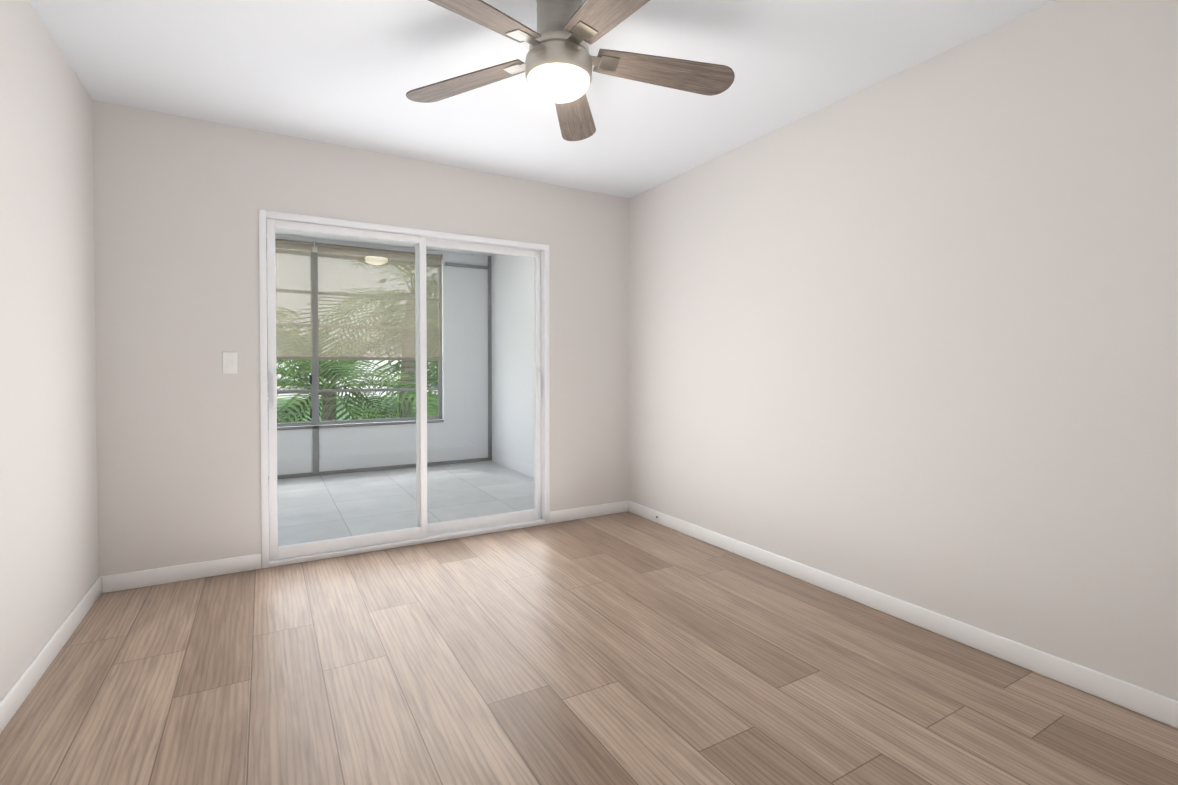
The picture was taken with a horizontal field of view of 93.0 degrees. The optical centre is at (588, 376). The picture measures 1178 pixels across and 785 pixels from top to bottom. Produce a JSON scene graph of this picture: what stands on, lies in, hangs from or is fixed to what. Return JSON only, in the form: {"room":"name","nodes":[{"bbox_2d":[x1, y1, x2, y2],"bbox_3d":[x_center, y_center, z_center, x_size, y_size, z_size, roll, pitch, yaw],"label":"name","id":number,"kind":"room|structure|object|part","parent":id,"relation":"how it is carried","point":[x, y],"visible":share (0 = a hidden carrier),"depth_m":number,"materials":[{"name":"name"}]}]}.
{"room":"empty room","nodes":[
{"label":"empty room","id":0,"kind":"room"},
{"bbox_2d":[0,0,98,700],"bbox_3d":[-1.522,-0.052,0.986,0.200,2.560,4.400,-1,1,-30],"label":"wall","id":1,"kind":"structure","parent":0,"point":[49,570],"depth_m":2.11,"materials":[{"name":"white paint"}]},
{"bbox_2d":[0,576,101,733],"bbox_3d":[-1.429,1.065,1.056,0.013,0.085,4.000,-1,1,-30],"label":"baseboard","id":2,"kind":"structure","parent":1,"relation":"attached to","point":[15,696],"depth_m":2.06,"materials":[{"name":"white wood"}]},
{"bbox_2d":[92,100,628,576],"bbox_3d":[-1.116,-0.093,3.650,3.180,2.560,0.200,-1,1,-30],"label":"wall","id":3,"kind":"structure","parent":0,"point":[180,202],"depth_m":3.04,"materials":[{"name":"white paint"}]},
{"bbox_2d":[102,553,260,592],"bbox_3d":[-2.130,1.036,2.955,0.685,0.085,0.013,-1,1,-30],"label":"baseboard","id":4,"kind":"structure","parent":3,"relation":"attached to","point":[145,578],"depth_m":2.94,"materials":[{"name":"white wood"}]},
{"bbox_2d":[222,352,237,373],"bbox_3d":[-1.953,-0.073,3.041,0.070,0.116,0.012,-1,1,-30],"label":"switch plate","id":5,"kind":"object","parent":3,"relation":"attached to","point":[229,362],"visible":1,"depth_m":3.04,"materials":[{"name":"white plastic"}]},
{"bbox_2d":[259,210,549,568],"bbox_3d":[-1.081,0.068,3.603,1.790,2.000,0.151,-1,1,-30],"label":"door frame","id":6,"kind":"structure","parent":3,"relation":"in","point":[543,384],"depth_m":3.51,"materials":[{"name":"white plastic"}]},
{"bbox_3d":[-1.775,0.075,3.141,0.036,0.210,0.050,-1,1,-30],"label":"handle","id":7,"kind":"part","parent":6,"relation":"part of","materials":[{"name":"white plastic"}]},
{"bbox_2d":[267,219,427,560],"bbox_3d":[-1.433,0.075,3.386,0.887,1.932,0.030,-1,1,-30],"label":"sash","id":8,"kind":"object","parent":6,"relation":"in","point":[276,552],"visible":1,"depth_m":3.33,"materials":[{"name":"white plastic"}]},
{"label":"glass","id":9,"kind":"part","parent":6,"relation":"part of","materials":[{"name":"clear glass"}]},
{"bbox_2d":[415,240,540,533],"bbox_3d":[-0.737,0.068,3.838,0.882,1.932,0.030,-1,1,-30],"label":"sash","id":10,"kind":"object","parent":6,"relation":"in","point":[450,525],"visible":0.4,"depth_m":3.91,"materials":[{"name":"white plastic"}]},
{"label":"glass","id":11,"kind":"part","parent":6,"relation":"part of","materials":[{"name":"clear glass"}]},
{"bbox_3d":[-0.357,0.062,4.013,0.036,0.210,0.050,-1,1,-30],"label":"handle","id":12,"kind":"part","parent":6,"relation":"part of","materials":[{"name":"white plastic"}]},
{"bbox_2d":[550,501,627,523],"bbox_3d":[0.009,1.016,4.198,0.675,0.085,0.013,-1,1,-30],"label":"baseboard","id":13,"kind":"structure","parent":3,"relation":"attached to","point":[586,512],"depth_m":4.18,"materials":[{"name":"white wood"}]},
{"bbox_2d":[266,233,487,478],"bbox_3d":[-2.916,-0.142,5.871,3.900,2.590,0.150,-1,1,-30],"label":"wall","id":14,"kind":"structure","parent":0,"point":[456,293],"depth_m":6.52,"materials":[{"name":"white paint"}]},
{"bbox_2d":[266,250,441,426],"bbox_3d":[-2.989,-0.391,5.813,2.920,1.810,0.070,-1,1,-30],"label":"window","id":15,"kind":"structure","parent":14,"relation":"in","point":[314,362],"depth_m":5.96,"materials":[{"name":"silver metal"}]},
{"bbox_2d":[266,238,312,358],"bbox_3d":[-3.507,-0.780,5.401,1.523,1.220,0.050,-1,1,-30],"label":"roller blind","id":16,"kind":"object","parent":15,"relation":"attached to","point":[294,242],"depth_m":5.67,"materials":[{"name":"beige fabric"}]},
{"bbox_2d":[315,242,442,359],"bbox_3d":[-2.262,-0.791,6.124,1.313,1.220,0.050,-1,1,-30],"label":"roller blind","id":17,"kind":"object","parent":15,"relation":"attached to","point":[362,249],"depth_m":6.05,"materials":[{"name":"beige fabric"}]},
{"bbox_2d":[268,256,491,479],"bbox_3d":[-2.871,-0.201,5.792,3.900,2.470,0.030,-1,1,-30],"label":"trim","id":18,"kind":"structure","parent":14,"relation":"attached to","point":[315,472],"depth_m":6.33,"materials":[{"name":"silver metal"}]},
{"bbox_2d":[266,222,494,255],"bbox_3d":[-2.176,-1.495,4.776,4.100,0.150,2.850,-1,1,-30],"label":"ceiling","id":19,"kind":"structure","parent":0,"point":[344,238],"depth_m":5.91,"materials":[{"name":"white paint"}]},
{"bbox_2d":[268,461,533,545],"bbox_3d":[-2.151,1.112,4.773,4.100,0.116,2.950,-1,1,-30],"label":"floor","id":20,"kind":"structure","parent":0,"point":[307,508],"depth_m":4.82,"materials":[{"name":"grey tile"}]},
{"bbox_2d":[491,254,533,477],"bbox_3d":[-0.490,-0.140,5.777,0.200,2.590,2.850,-1,1,-30],"label":"wall","id":21,"kind":"structure","parent":0,"point":[525,404],"depth_m":6.17,"materials":[{"name":"white paint"}]},
{"bbox_2d":[29,0,1054,197],"bbox_3d":[-0.060,-1.419,1.814,3.580,0.150,4.400,-1,1,-30],"label":"ceiling","id":22,"kind":"structure","parent":0,"point":[349,73],"depth_m":2.46,"materials":[{"name":"white paint"}]},
{"bbox_2d":[406,0,734,140],"bbox_3d":[-0.079,-1.166,1.931,1.271,0.360,1.218,-1,1,-30],"label":"ceiling fan","id":23,"kind":"object","parent":22,"relation":"hanging from","point":[558,64],"visible":1,"depth_m":1.94,"materials":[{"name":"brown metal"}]},
{"bbox_3d":[-0.453,-1.123,2.133,0.570,0.010,0.160,-3,11,24],"label":"blade","id":24,"kind":"part","parent":23,"relation":"part of","materials":[{"name":"brown wood"}]},
{"bbox_3d":[-0.360,-1.116,1.697,0.160,0.010,0.570,15,14,40],"label":"blade","id":25,"kind":"part","parent":23,"relation":"part of","materials":[{"name":"brown wood"}]},
{"bbox_3d":[-0.068,-1.126,2.357,0.160,0.010,0.570,-11,-3,5],"label":"blade","id":26,"kind":"part","parent":23,"relation":"part of","materials":[{"name":"brown wood"}]},
{"bbox_3d":[0.084,-1.115,1.651,0.160,0.010,0.570,12,-2,-30],"label":"blade","id":27,"kind":"part","parent":23,"relation":"part of","materials":[{"name":"brown wood"}]},
{"bbox_3d":[0.265,-1.121,2.059,0.570,0.010,0.160,3,-11,-12],"label":"blade","id":28,"kind":"part","parent":23,"relation":"part of","materials":[{"name":"brown wood"}]},
{"bbox_2d":[0,512,1177,784],"bbox_3d":[-0.086,1.155,1.897,3.180,0.120,4.100,-1,1,-30],"label":"floor","id":29,"kind":"structure","parent":0,"point":[626,648],"depth_m":1.97,"materials":[{"name":"wood"}]},
{"bbox_2d":[628,0,1177,700],"bbox_3d":[1.401,-0.078,2.684,0.200,2.560,4.400,-1,1,-30],"label":"wall","id":30,"kind":"structure","parent":0,"point":[908,334],"depth_m":2.29,"materials":[{"name":"white paint"}]},
{"bbox_2d":[628,501,1177,728],"bbox_3d":[1.309,1.040,2.648,0.013,0.085,4.000,-1,1,-30],"label":"baseboard","id":31,"kind":"structure","parent":30,"relation":"attached to","point":[1148,703],"depth_m":2.28,"materials":[{"name":"white wood"}]},
{"bbox_2d":[654,513,659,520],"bbox_3d":[0.492,1.016,4.035,0.005,0.046,0.060,-1,1,-30],"label":"outlet","id":32,"kind":"object","parent":31,"relation":"attached to","point":[657,517],"visible":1,"depth_m":4.03,"materials":[{"name":"white plastic"}]},
{"label":"outside","id":33,"kind":"structure","parent":0,"visible":0},
{"bbox_2d":[277,396,437,422],"bbox_3d":[-24.893,3.935,41.454,120.000,0.300,82.650,-1,1,-30],"label":"ground","id":34,"kind":"structure","parent":33,"point":[343,417],"depth_m":60.68,"materials":[{"name":"green plant"}]},
{"bbox_2d":[267,310,309,389],"bbox_3d":[-17.306,-0.566,23.792,9.936,9.271,10.158,-1,1,-30],"label":"tree","id":35,"kind":"object","parent":34,"relation":"on","point":[289,355],"depth_m":25.21,"materials":[{"name":"green plant"}]},
{"bbox_2d":[277,379,310,394],"bbox_3d":[-5.906,2.097,8.191,3.576,4.402,3.692,-1,1,-30],"label":"tree","id":36,"kind":"object","parent":34,"relation":"on","point":[291,382],"depth_m":8.78,"materials":[{"name":"green plant"}]},
{"bbox_2d":[267,306,340,421],"bbox_3d":[-6.721,1.342,10.106,4.416,5.855,5.579,-1,1,-30],"label":"tree","id":37,"kind":"object","parent":34,"relation":"on","point":[294,346],"depth_m":10.24,"materials":[{"name":"green plant"}]},
{"bbox_2d":[267,259,437,418],"bbox_3d":[-3.161,0.541,9.880,4.894,7.463,5.437,-1,1,-30],"label":"tree","id":38,"kind":"object","parent":34,"relation":"on","point":[405,368],"depth_m":9.70,"materials":[{"name":"green plant"}]},
{"bbox_2d":[267,306,437,422],"bbox_3d":[-4.077,1.502,8.729,4.353,5.576,4.411,-1,1,-30],"label":"tree","id":39,"kind":"object","parent":34,"relation":"on","point":[326,398],"depth_m":8.29,"materials":[{"name":"green plant"}]},
{"bbox_2d":[360,330,437,418],"bbox_3d":[-2.506,1.669,10.615,4.220,5.185,4.003,-1,1,-30],"label":"tree","id":40,"kind":"object","parent":34,"relation":"on","point":[430,379],"depth_m":9.63,"materials":[{"name":"green plant"}]},
{"bbox_2d":[372,271,437,392],"bbox_3d":[-5.888,-0.913,27.596,9.642,9.847,9.298,-1,1,-30],"label":"tree","id":41,"kind":"object","parent":34,"relation":"on","point":[385,280],"depth_m":25.61,"materials":[{"name":"green plant"}]}
]}

